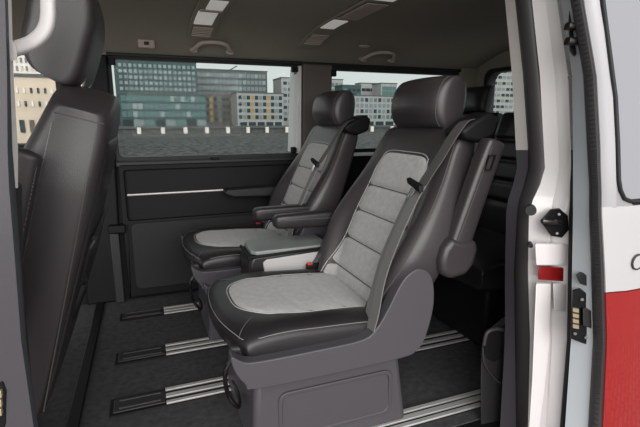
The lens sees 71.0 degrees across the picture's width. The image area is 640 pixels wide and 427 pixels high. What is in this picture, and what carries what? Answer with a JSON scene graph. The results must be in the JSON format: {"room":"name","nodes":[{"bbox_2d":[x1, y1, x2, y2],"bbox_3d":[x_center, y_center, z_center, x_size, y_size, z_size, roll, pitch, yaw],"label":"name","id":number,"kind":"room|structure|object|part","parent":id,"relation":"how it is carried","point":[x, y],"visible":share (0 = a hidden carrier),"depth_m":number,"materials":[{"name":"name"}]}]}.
{"room":"vehicle interior","nodes":[
{"label":"vehicle interior","id":0,"kind":"room"},
{"bbox_2d":[5,0,37,426],"bbox_3d":[-0.516,0.044,0.769,0.056,0.969,0.158,-2,12,-10],"label":"trim","id":1,"kind":"structure","parent":0,"point":[12,190],"depth_m":0.71,"materials":[{"name":"grey rubber"}]},
{"bbox_2d":[8,0,17,187],"bbox_3d":[-0.530,-0.254,0.761,0.029,0.411,0.129,-2,12,-9],"label":"trim","id":2,"kind":"structure","parent":1,"relation":"attached to","point":[13,109],"depth_m":0.75,"materials":[{"name":"white plastic"}]},
{"bbox_2d":[0,0,32,426],"bbox_3d":[-0.558,0.043,0.720,0.196,0.927,0.141,-10,15,-40],"label":"trim","id":3,"kind":"structure","parent":1,"relation":"attached to","point":[12,366],"depth_m":0.71,"materials":[{"name":"grey plastic"}]},
{"bbox_2d":[0,381,6,426],"bbox_3d":[-0.522,0.314,0.723,0.039,0.090,0.016,-4,13,-21],"label":"plate","id":4,"kind":"object","parent":3,"relation":"attached to","point":[3,391],"visible":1,"depth_m":0.72,"materials":[{"name":"black plastic"}]},
{"bbox_2d":[16,184,31,375],"bbox_3d":[-0.604,0.264,0.856,0.137,0.632,0.060,-4,13,-21],"label":"trim","id":5,"kind":"structure","parent":1,"relation":"attached to","point":[19,189],"depth_m":0.84,"materials":[{"name":"grey plastic"}]},
{"bbox_2d":[9,0,55,60],"bbox_3d":[-0.504,-0.364,0.762,0.050,0.213,0.121,5,13,23],"label":"handle","id":6,"kind":"object","parent":1,"relation":"attached to","point":[43,31],"visible":0.92,"depth_m":0.79,"materials":[{"name":"white plastic"}]},
{"bbox_2d":[81,154,372,304],"bbox_3d":[-0.128,0.046,2.774,2.520,0.785,0.100,-4,13,-21],"label":"wall","id":7,"kind":"structure","parent":0,"point":[359,162],"depth_m":2.45,"materials":[{"name":"black plastic"}]},
{"bbox_2d":[86,55,120,304],"bbox_3d":[-1.143,-0.152,2.306,0.205,1.262,0.105,-4,13,-21],"label":"trim","id":8,"kind":"structure","parent":7,"relation":"attached to","point":[101,288],"depth_m":2.33,"materials":[{"name":"black plastic"}]},
{"bbox_2d":[109,233,124,302],"bbox_3d":[-1.064,0.287,2.360,0.045,0.380,0.030,-4,13,-21],"label":"trim","id":9,"kind":"structure","parent":7,"relation":"attached to","point":[114,238],"depth_m":2.35,"materials":[{"name":"grey plastic"}]},
{"bbox_2d":[108,224,125,233],"bbox_3d":[-1.043,0.078,2.311,0.080,0.040,0.055,-4,13,-21],"label":"trim","id":10,"kind":"structure","parent":7,"relation":"attached to","point":[113,228],"depth_m":2.29,"materials":[{"name":"black plastic"}]},
{"bbox_2d":[127,189,222,195],"bbox_3d":[-0.611,-0.124,2.459,0.820,0.013,0.012,-4,13,-21],"label":"trim","id":11,"kind":"structure","parent":7,"relation":"attached to","point":[210,190],"depth_m":2.39,"materials":[{"name":"grey metal"}]},
{"bbox_2d":[131,215,260,288],"bbox_3d":[-0.495,0.192,2.551,1.045,0.360,0.008,-4,13,-21],"label":"trim","id":12,"kind":"structure","parent":7,"relation":"attached to","point":[159,259],"depth_m":2.42,"materials":[{"name":"black plastic"}]},
{"bbox_2d":[107,56,301,160],"bbox_3d":[-0.587,-0.566,2.449,1.018,0.534,0.161,-5,13,-22],"label":"window","id":13,"kind":"structure","parent":7,"relation":"in","point":[294,128],"depth_m":2.51,"materials":[{"name":"black rubber"}]},
{"bbox_2d":[116,156,295,167],"bbox_3d":[-0.581,-0.285,2.458,0.980,0.030,0.045,-4,13,-21],"label":"trim","id":14,"kind":"structure","parent":7,"relation":"attached to","point":[144,162],"depth_m":2.41,"materials":[{"name":"grey plastic"}]},
{"bbox_2d":[118,160,293,296],"bbox_3d":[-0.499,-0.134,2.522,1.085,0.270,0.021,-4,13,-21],"label":"trim","id":15,"kind":"structure","parent":7,"relation":"attached to","point":[162,180],"depth_m":2.44,"materials":[{"name":"black plastic"}]},
{"bbox_2d":[223,184,276,196],"bbox_3d":[-0.369,-0.125,2.509,0.333,0.057,0.105,-4,13,-21],"label":"trim","id":16,"kind":"structure","parent":7,"relation":"attached to","point":[256,190],"depth_m":2.46,"materials":[{"name":"grey plastic"}]},
{"bbox_2d":[301,64,331,147],"bbox_3d":[-0.033,-0.596,2.651,0.187,0.532,0.110,-4,13,-21],"label":"trim","id":17,"kind":"structure","parent":7,"relation":"attached to","point":[316,80],"depth_m":2.57,"materials":[{"name":"grey plastic"}]},
{"bbox_2d":[331,66,458,152],"bbox_3d":[0.481,-0.646,2.828,0.949,0.506,0.080,-4,13,-21],"label":"window","id":18,"kind":"structure","parent":7,"relation":"in","point":[335,69],"depth_m":2.77,"materials":[{"name":"black rubber"}]},
{"bbox_2d":[459,68,476,87],"bbox_3d":[0.977,-0.689,3.032,0.170,0.560,0.110,-4,13,-21],"label":"trim","id":19,"kind":"structure","parent":7,"relation":"attached to","point":[469,75],"depth_m":2.93,"materials":[{"name":"beige"}]},
{"bbox_2d":[37,290,481,426],"bbox_3d":[-0.084,0.574,2.035,3.000,0.050,1.520,-4,13,-21],"label":"floor","id":20,"kind":"structure","parent":0,"point":[427,376],"depth_m":1.74,"materials":[{"name":"carpet"}]},
{"bbox_2d":[18,0,120,417],"bbox_3d":[-0.954,0.077,1.109,0.895,1.295,0.575,-4,13,-21],"label":"seat","id":21,"kind":"object","parent":20,"relation":"on","point":[66,163],"visible":0.9,"depth_m":1.02,"materials":[{"name":"grey leather"}]},
{"bbox_3d":[-0.670,0.095,0.943,0.196,0.472,0.055,-4,13,-21],"label":"armrest","id":22,"kind":"part","parent":21,"relation":"part of","materials":[{"name":"grey leather"}]},
{"bbox_3d":[-0.610,0.202,1.115,0.050,0.163,0.068,6,13,27],"label":"recline lever","id":23,"kind":"part","parent":21,"relation":"part of","materials":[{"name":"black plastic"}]},
{"bbox_2d":[66,302,104,426],"bbox_3d":[-0.900,0.608,1.719,0.040,0.012,1.480,-4,13,-21],"label":"trim","id":24,"kind":"structure","parent":20,"relation":"attached to","point":[76,409],"depth_m":1.71,"materials":[{"name":"black plastic"}]},
{"bbox_2d":[120,302,197,321],"bbox_3d":[0.033,0.428,2.583,2.172,0.012,0.085,-4,13,-21],"label":"rail","id":25,"kind":"object","parent":20,"relation":"on","point":[168,310],"visible":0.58,"depth_m":2.25,"materials":[{"name":"silver plastic"}]},
{"bbox_2d":[115,337,227,365],"bbox_3d":[0.185,0.507,2.199,2.172,0.012,0.095,-4,13,-21],"label":"rail","id":26,"kind":"object","parent":20,"relation":"on","point":[194,345],"visible":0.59,"depth_m":1.88,"materials":[{"name":"silver plastic"}]},
{"bbox_2d":[180,90,369,340],"bbox_3d":[-0.250,-0.031,2.150,0.815,1.087,0.583,-4,13,-21],"label":"seat","id":27,"kind":"object","parent":20,"relation":"on","point":[316,179],"visible":0.66,"depth_m":1.99,"materials":[{"name":"grey leather"}]},
{"bbox_3d":[-0.549,0.328,2.023,0.048,0.211,0.194,-1,12,-6],"label":"lever","id":28,"kind":"part","parent":27,"relation":"part of","materials":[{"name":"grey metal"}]},
{"bbox_2d":[181,227,265,269],"bbox_3d":[-0.380,0.161,2.139,0.534,0.120,0.516,-4,13,-21],"label":"cushion","id":29,"kind":"object","parent":27,"relation":"on","point":[216,248],"depth_m":1.97,"materials":[{"name":"black leather"}]},
{"bbox_3d":[-0.129,-0.006,1.941,0.332,0.064,0.058,-4,13,-21],"label":"armrest","id":30,"kind":"part","parent":27,"relation":"part of","materials":[{"name":"black leather"}]},
{"bbox_3d":[-0.064,-0.111,2.208,0.374,0.650,0.580,-4,13,-21],"label":"backrest","id":31,"kind":"part","parent":27,"relation":"part of","materials":[{"name":"grey leather"}]},
{"bbox_2d":[338,115,369,134],"bbox_3d":[0.150,-0.394,1.998,0.124,0.087,0.092,-4,13,-21],"label":"outlet","id":32,"kind":"object","parent":27,"relation":"attached to","point":[358,124],"depth_m":1.96,"materials":[{"name":"black plastic"}]},
{"bbox_2d":[240,234,322,272],"bbox_3d":[-0.145,0.346,1.851,0.338,0.468,0.197,-4,13,-21],"label":"folding table","id":33,"kind":"object","parent":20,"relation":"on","point":[293,252],"visible":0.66,"depth_m":1.74,"materials":[{"name":"grey plastic"}]},
{"bbox_3d":[-0.091,0.222,1.751,0.266,0.136,0.011,-4,13,-21],"label":"panel","id":34,"kind":"part","parent":33,"relation":"part of","materials":[{"name":"grey plastic"}]},
{"bbox_2d":[109,330,470,417],"bbox_3d":[0.308,0.572,1.889,2.172,0.012,0.100,-4,13,-21],"label":"rail","id":35,"kind":"object","parent":20,"relation":"on","point":[201,389],"visible":0.5,"depth_m":1.58,"materials":[{"name":"silver metal"}]},
{"bbox_2d":[203,75,503,426],"bbox_3d":[0.039,0.107,1.484,0.822,1.087,0.655,-4,13,-21],"label":"seat","id":36,"kind":"object","parent":20,"relation":"on","point":[321,344],"visible":1,"depth_m":1.30,"materials":[{"name":"grey leather"}]},
{"bbox_3d":[-0.257,0.468,1.347,0.048,0.211,0.194,-1,12,-6],"label":"lever","id":37,"kind":"part","parent":36,"relation":"part of","materials":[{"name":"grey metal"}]},
{"bbox_2d":[207,269,368,356],"bbox_3d":[-0.088,0.301,1.462,0.534,0.120,0.516,-4,13,-21],"label":"cushion","id":38,"kind":"object","parent":36,"relation":"on","point":[262,313],"depth_m":1.30,"materials":[{"name":"black leather"}]},
{"bbox_3d":[-0.056,0.024,1.752,0.267,0.064,0.058,-4,13,-21],"label":"armrest","id":39,"kind":"part","parent":36,"relation":"part of","materials":[{"name":"black leather"}]},
{"bbox_3d":[0.228,0.029,1.531,0.374,0.650,0.580,-4,13,-21],"label":"backrest","id":40,"kind":"part","parent":36,"relation":"part of","materials":[{"name":"grey leather"}]},
{"bbox_3d":[0.263,-0.059,1.288,0.010,0.035,0.040,-4,13,-21],"label":"tongue plate","id":41,"kind":"part","parent":36,"relation":"part of","materials":[{"name":"silver metal"}]},
{"bbox_2d":[444,112,496,142],"bbox_3d":[0.442,-0.253,1.321,0.124,0.087,0.092,-4,13,-21],"label":"outlet","id":42,"kind":"object","parent":36,"relation":"attached to","point":[476,126],"depth_m":1.28,"materials":[{"name":"black plastic"}]},
{"bbox_3d":[0.440,-0.058,1.285,0.166,0.312,0.050,-4,13,-21],"label":"armrest","id":43,"kind":"part","parent":36,"relation":"part of","materials":[{"name":"grey leather"}]},
{"bbox_3d":[0.472,-0.142,1.252,0.037,0.044,0.011,-4,13,-21],"label":"button frame","id":44,"kind":"part","parent":36,"relation":"part of","materials":[{"name":"black plastic"}]},
{"bbox_2d":[373,389,480,426],"bbox_3d":[0.721,0.628,1.621,1.600,0.011,0.076,-4,13,-21],"label":"rail","id":45,"kind":"object","parent":20,"relation":"on","point":[446,407],"visible":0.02,"depth_m":1.49,"materials":[{"name":"silver metal"}]},
{"bbox_2d":[432,86,516,346],"bbox_3d":[0.737,-0.090,2.283,0.664,1.125,1.170,-4,13,-21],"label":"bench","id":46,"kind":"object","parent":20,"relation":"on","point":[472,302],"visible":0.22,"depth_m":2.04,"materials":[{"name":"black leather"}]},
{"bbox_2d":[453,227,505,290],"bbox_3d":[0.751,0.191,2.073,0.500,0.145,0.570,-4,13,-21],"label":"cushion","id":47,"kind":"object","parent":46,"relation":"on","point":[487,270],"depth_m":1.79,"materials":[{"name":"black leather"}]},
{"bbox_3d":[0.796,-0.259,2.617,0.236,0.637,0.540,-4,13,-21],"label":"backrest","id":48,"kind":"part","parent":46,"relation":"part of","materials":[{"name":"black leather"}]},
{"bbox_3d":[1.000,-0.152,2.101,0.236,0.637,0.570,-4,13,-21],"label":"backrest","id":49,"kind":"part","parent":46,"relation":"part of","materials":[{"name":"black leather"}]},
{"bbox_2d":[456,419,499,426],"bbox_3d":[0.017,0.749,1.227,1.310,0.056,0.145,-4,13,-21],"label":"trim","id":50,"kind":"structure","parent":20,"relation":"attached to","point":[477,423],"depth_m":1.44,"materials":[{"name":"black plastic"}]},
{"bbox_2d":[481,317,504,423],"bbox_3d":[0.587,0.538,1.458,0.065,0.417,0.225,10,16,41],"label":"trim","id":51,"kind":"structure","parent":20,"relation":"on","point":[493,343],"depth_m":1.41,"materials":[{"name":"grey plastic"}]},
{"bbox_2d":[12,0,509,68],"bbox_3d":[-0.180,-0.747,1.620,3.320,0.165,1.670,-4,13,-21],"label":"ceiling","id":52,"kind":"structure","parent":0,"point":[443,34],"depth_m":2.11,"materials":[{"name":"beige"}]},
{"bbox_2d":[138,39,154,48],"bbox_3d":[-0.823,-0.807,2.126,0.074,0.042,0.038,-4,13,-21],"label":"coat hook","id":53,"kind":"object","parent":52,"relation":"attached to","point":[141,43],"visible":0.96,"depth_m":2.12,"materials":[{"name":"beige plastic"}]},
{"bbox_2d":[187,0,233,38],"bbox_3d":[-0.407,-0.772,1.716,0.120,0.052,0.920,-4,13,-21],"label":"ceiling lamp","id":54,"kind":"object","parent":52,"relation":"attached to","point":[207,14],"visible":1,"depth_m":1.87,"materials":[{"name":"grey plastic"},{"name":"translucent white plastic"}]},
{"bbox_2d":[191,26,213,36],"bbox_3d":[-0.541,-0.833,2.056,0.092,0.027,0.120,-4,13,-21],"label":"vent","id":55,"kind":"object","parent":54,"relation":"attached to","point":[196,31],"depth_m":2.05,"materials":[{"name":"beige plastic"}]},
{"bbox_2d":[190,40,232,53],"bbox_3d":[-0.534,-0.827,2.236,0.212,0.050,0.134,-4,13,-21],"label":"handle","id":56,"kind":"object","parent":52,"relation":"attached to","point":[193,49],"visible":1,"depth_m":2.19,"materials":[{"name":"beige plastic"}]},
{"bbox_2d":[106,52,460,71],"bbox_3d":[0.006,-0.856,2.574,2.240,0.016,0.020,-4,13,-21],"label":"trim","id":57,"kind":"structure","parent":52,"relation":"attached to","point":[107,53],"depth_m":2.45,"materials":[{"name":"black plastic"}]},
{"bbox_2d":[298,0,399,48],"bbox_3d":[0.146,-0.793,1.838,0.120,0.060,1.150,-4,13,-21],"label":"ceiling lamp","id":58,"kind":"object","parent":52,"relation":"attached to","point":[315,38],"visible":1,"depth_m":1.95,"materials":[{"name":"translucent white plastic"},{"name":"grey plastic"}]},
{"bbox_2d":[304,34,328,44],"bbox_3d":[-0.019,-0.874,2.254,0.092,0.031,0.140,-4,13,-21],"label":"vent","id":59,"kind":"object","parent":58,"relation":"attached to","point":[310,39],"depth_m":2.25,"materials":[{"name":"beige plastic"}]},
{"bbox_2d":[337,2,388,20],"bbox_3d":[0.166,-0.801,1.784,0.092,0.008,0.280,-4,13,-21],"label":"vent","id":60,"kind":"object","parent":58,"relation":"attached to","point":[359,10],"depth_m":1.76,"materials":[{"name":"beige plastic"}]},
{"bbox_2d":[359,45,369,47],"bbox_3d":[0.240,-0.903,2.428,0.060,0.010,0.042,-4,13,-21],"label":"ceiling plate","id":61,"kind":"object","parent":52,"relation":"attached to","point":[361,46],"visible":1,"depth_m":2.41,"materials":[{"name":"beige plastic"}]},
{"bbox_2d":[358,51,395,62],"bbox_3d":[0.347,-0.896,2.571,0.222,0.050,0.134,-4,13,-21],"label":"handle","id":62,"kind":"object","parent":52,"relation":"attached to","point":[391,60],"visible":0.99,"depth_m":2.53,"materials":[{"name":"beige"}]},
{"bbox_2d":[528,0,572,426],"bbox_3d":[0.664,0.097,1.255,0.301,1.561,0.175,-4,13,-21],"label":"wall pillar","id":63,"kind":"structure","parent":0,"point":[553,192],"depth_m":1.14,"materials":[{"name":"white metal"}]},
{"bbox_2d":[500,150,527,426],"bbox_3d":[0.664,0.370,1.383,0.320,1.131,0.070,-6,13,-28],"label":"trim","id":64,"kind":"structure","parent":63,"relation":"attached to","point":[508,403],"depth_m":1.28,"materials":[{"name":"grey plastic"}]},
{"bbox_2d":[505,0,527,149],"bbox_3d":[0.618,-0.454,1.247,0.294,0.544,0.114,-6,13,-28],"label":"trim","id":65,"kind":"structure","parent":63,"relation":"attached to","point":[513,35],"depth_m":1.21,"materials":[{"name":"grey plastic"}]},
{"bbox_2d":[514,0,544,426],"bbox_3d":[0.573,0.112,1.277,0.172,1.637,0.165,-4,13,-21],"label":"trim","id":66,"kind":"structure","parent":63,"relation":"attached to","point":[524,8],"depth_m":1.18,"materials":[{"name":"grey rubber"}]},
{"bbox_2d":[527,241,532,247],"bbox_3d":[0.537,0.080,1.147,0.012,0.012,0.024,4,12,20],"label":"buffer","id":67,"kind":"object","parent":63,"relation":"attached to","point":[530,245],"visible":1,"depth_m":1.14,"materials":[{"name":"black rubber"}]},
{"bbox_2d":[525,204,536,215],"bbox_3d":[0.528,-0.009,1.125,0.026,0.026,0.024,4,12,20],"label":"buffer","id":68,"kind":"object","parent":63,"relation":"attached to","point":[530,209],"visible":1,"depth_m":1.11,"materials":[{"name":"black rubber"}]},
{"bbox_2d":[529,282,550,426],"bbox_3d":[0.583,0.434,1.208,0.081,0.531,0.012,-4,13,-21],"label":"trim","id":69,"kind":"structure","parent":63,"relation":"attached to","point":[541,339],"depth_m":1.19,"materials":[{"name":"white paint"}]},
{"bbox_2d":[538,265,563,280],"bbox_3d":[0.602,0.155,1.160,0.120,0.054,0.012,-4,13,-21],"label":"strip","id":70,"kind":"object","parent":63,"relation":"attached to","point":[552,273],"visible":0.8,"depth_m":1.15,"materials":[{"name":"red plastic"}]},
{"bbox_2d":[535,243,567,264],"bbox_3d":[0.588,0.104,1.139,0.127,0.070,0.012,-4,13,-21],"label":"trim","id":71,"kind":"structure","parent":63,"relation":"attached to","point":[545,253],"depth_m":1.13,"materials":[{"name":"white paint"}]},
{"bbox_2d":[541,208,568,237],"bbox_3d":[0.586,0.027,1.110,0.112,0.075,0.032,-4,13,-21],"label":"plate","id":72,"kind":"object","parent":63,"relation":"attached to","point":[555,221],"visible":1,"depth_m":1.11,"materials":[{"name":"black plastic"}]},
{"bbox_2d":[553,282,565,310],"bbox_3d":[0.631,0.220,1.180,0.070,0.086,0.012,-4,13,-21],"label":"trim","id":73,"kind":"structure","parent":63,"relation":"attached to","point":[559,289],"depth_m":1.17,"materials":[{"name":"white paint"}]},
{"bbox_2d":[560,150,572,426],"bbox_3d":[0.665,0.340,1.219,0.095,1.019,0.040,-4,13,-21],"label":"trim","id":74,"kind":"structure","parent":63,"relation":"attached to","point":[567,360],"depth_m":1.17,"materials":[{"name":"black rubber"}]},
{"bbox_2d":[561,0,639,426],"bbox_3d":[1.051,0.070,1.262,1.097,1.448,0.183,-4,13,-21],"label":"sliding door","id":75,"kind":"structure","parent":63,"relation":"attached to","point":[602,40],"depth_m":1.04,"materials":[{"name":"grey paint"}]},
{"bbox_3d":[0.654,0.261,1.119,0.100,0.160,0.012,-4,13,-21],"label":"contact plate","id":76,"kind":"part","parent":75,"relation":"part of","materials":[{"name":"black plastic"}]},
{"bbox_2d":[582,307,591,327],"bbox_3d":[0.660,0.258,1.110,0.050,0.058,0.012,-4,13,-21],"label":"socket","id":77,"kind":"object","parent":75,"relation":"attached to","point":[586,311],"depth_m":1.10,"materials":[{"name":"grey plastic"}]},
{"bbox_3d":[0.617,-0.267,0.999,0.128,0.503,0.046,8,14,34],"label":"window frame panel","id":78,"kind":"part","parent":75,"relation":"part of","materials":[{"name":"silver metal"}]},
{"bbox_3d":[0.693,-0.048,1.024,0.058,0.063,0.019,-2,12,-12],"label":"frame corner","id":79,"kind":"part","parent":75,"relation":"part of","materials":[{"name":"white metal"}]},
{"bbox_3d":[1.358,0.011,2.413,0.080,0.900,1.620,-4,13,-21],"label":"wall","id":80,"kind":"structure","parent":0,"visible":0},
{"bbox_2d":[476,49,510,86],"bbox_3d":[1.315,-0.647,2.260,0.012,0.530,1.620,-4,13,-21],"label":"trim","id":81,"kind":"structure","parent":80,"relation":"attached to","point":[503,59],"depth_m":2.81,"materials":[{"name":"beige"}]},
{"bbox_2d":[484,66,511,112],"bbox_3d":[1.353,-0.657,2.273,0.070,0.505,1.620,-4,13,-21],"label":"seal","id":82,"kind":"structure","parent":80,"relation":"in","point":[491,75],"depth_m":2.87,"materials":[{"name":"black rubber"}]},
{"label":"outside","id":83,"kind":"structure","parent":0,"visible":0},
{"bbox_2d":[18,131,385,156],"bbox_3d":[7.270,-20.031,117.911,420.000,0.500,203.990,-4,13,-21],"label":"pavement","id":84,"kind":"structure","parent":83,"point":[167,144],"depth_m":80.75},
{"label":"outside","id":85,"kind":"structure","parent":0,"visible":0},
{"bbox_2d":[13,55,40,73],"bbox_3d":[-46.743,-18.796,68.177,18.839,14.256,12.200,-4,13,-21],"label":"house","id":86,"kind":"structure","parent":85,"point":[20,65],"depth_m":63.16,"materials":[{"name":"stone"}]},
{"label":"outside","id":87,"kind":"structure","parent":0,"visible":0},
{"bbox_2d":[493,72,513,113],"bbox_3d":[59.935,-39.612,154.317,17.795,20.080,12.200,-4,13,-21],"label":"tower","id":88,"kind":"structure","parent":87,"point":[503,96],"depth_m":148.08,"materials":[{"name":"grey"}]},
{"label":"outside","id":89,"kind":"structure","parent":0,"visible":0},
{"bbox_2d":[118,127,389,133],"bbox_3d":[9.888,-39.276,205.871,490.000,1.490,78.000,-4,13,-21],"label":"quay","id":90,"kind":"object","parent":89,"point":[156,130],"visible":0.17,"depth_m":146.75,"materials":[{"name":"concrete"}]},
{"bbox_2d":[114,59,197,125],"bbox_3d":[-58.451,-42.509,161.592,27.188,22.802,12.200,-4,13,-21],"label":"office block","id":91,"kind":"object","parent":90,"relation":"on","point":[139,76],"visible":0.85,"depth_m":154.77,"materials":[{"name":"grey"}]},
{"bbox_2d":[117,92,207,125],"bbox_3d":[-53.296,-35.115,153.664,28.278,11.537,5.200,-4,13,-21],"label":"annex","id":92,"kind":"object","parent":90,"relation":"on","point":[137,109],"visible":0.95,"depth_m":151.11,"materials":[{"name":"teal glass"}]},
{"bbox_2d":[202,93,232,125],"bbox_3d":[-37.458,-39.225,171.683,14.926,12.277,10.200,-4,13,-21],"label":"brick block","id":93,"kind":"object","parent":90,"relation":"on","point":[219,106],"visible":0.62,"depth_m":166.49,"materials":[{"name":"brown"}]},
{"bbox_2d":[196,68,267,93],"bbox_3d":[-37.957,-47.706,187.254,30.932,22.570,10.200,-4,13,-21],"label":"block","id":94,"kind":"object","parent":90,"relation":"on","point":[221,81],"visible":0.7,"depth_m":181.34,"materials":[{"name":"grey"}]},
{"bbox_2d":[231,92,283,125],"bbox_3d":[-22.635,-37.279,162.622,16.888,12.142,10.200,-4,13,-21],"label":"block","id":95,"kind":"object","parent":90,"relation":"on","point":[248,108],"visible":0.94,"depth_m":158.02,"materials":[{"name":"grey concrete"}]},
{"bbox_2d":[273,77,289,125],"bbox_3d":[-11.378,-45.800,186.128,13.308,19.295,12.200,-4,13,-21],"label":"tower","id":96,"kind":"structure","parent":90,"relation":"on","point":[281,84],"depth_m":179.19,"materials":[{"name":"grey"}]},
{"bbox_2d":[332,79,343,90],"bbox_3d":[4.599,-50.629,205.696,10.571,20.813,6.200,-4,13,-21],"label":"block","id":97,"kind":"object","parent":90,"relation":"on","point":[335,82],"visible":0.15,"depth_m":201.93,"materials":[{"name":"grey"}]},
{"bbox_2d":[334,85,361,94],"bbox_3d":[11.584,-45.093,188.798,8.780,16.826,8.200,-4,13,-21],"label":"cube","id":98,"kind":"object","parent":90,"relation":"on","point":[355,89],"visible":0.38,"depth_m":184.34,"materials":[{"name":"teal glass"}]},
{"bbox_2d":[355,83,374,94],"bbox_3d":[22.086,-50.376,208.294,10.688,19.265,6.200,-4,13,-21],"label":"block","id":99,"kind":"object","parent":90,"relation":"on","point":[366,88],"visible":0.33,"depth_m":203.44,"materials":[{"name":"grey concrete"}]},
{"bbox_2d":[353,95,394,124],"bbox_3d":[19.569,-39.837,175.524,29.373,11.918,8.200,-4,13,-21],"label":"block","id":100,"kind":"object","parent":90,"relation":"on","point":[377,108],"visible":0.44,"depth_m":171.90,"materials":[{"name":"grey concrete"}]},
{"bbox_2d":[372,83,397,95],"bbox_3d":[27.767,-46.985,194.816,8.016,18.091,8.200,-4,13,-21],"label":"glass block","id":101,"kind":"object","parent":90,"relation":"on","point":[386,89],"visible":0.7,"depth_m":190.14,"materials":[{"name":"teal"}]},
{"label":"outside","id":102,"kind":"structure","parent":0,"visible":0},
{"bbox_2d":[119,125,395,128],"bbox_3d":[-27.024,-28.925,149.880,120.000,0.750,0.250,-4,13,-21],"label":"rail","id":103,"kind":"object","parent":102,"point":[120,127],"visible":0.43,"depth_m":145.77,"materials":[{"name":"grey"}]},
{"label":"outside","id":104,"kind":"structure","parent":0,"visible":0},
{"bbox_2d":[13,73,55,142],"bbox_3d":[-37.618,-12.816,55.505,12.889,7.685,12.200,-4,13,-21],"label":"stone house","id":105,"kind":"structure","parent":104,"point":[33,92],"depth_m":51.00,"materials":[{"name":"beige stone"}]}
]}

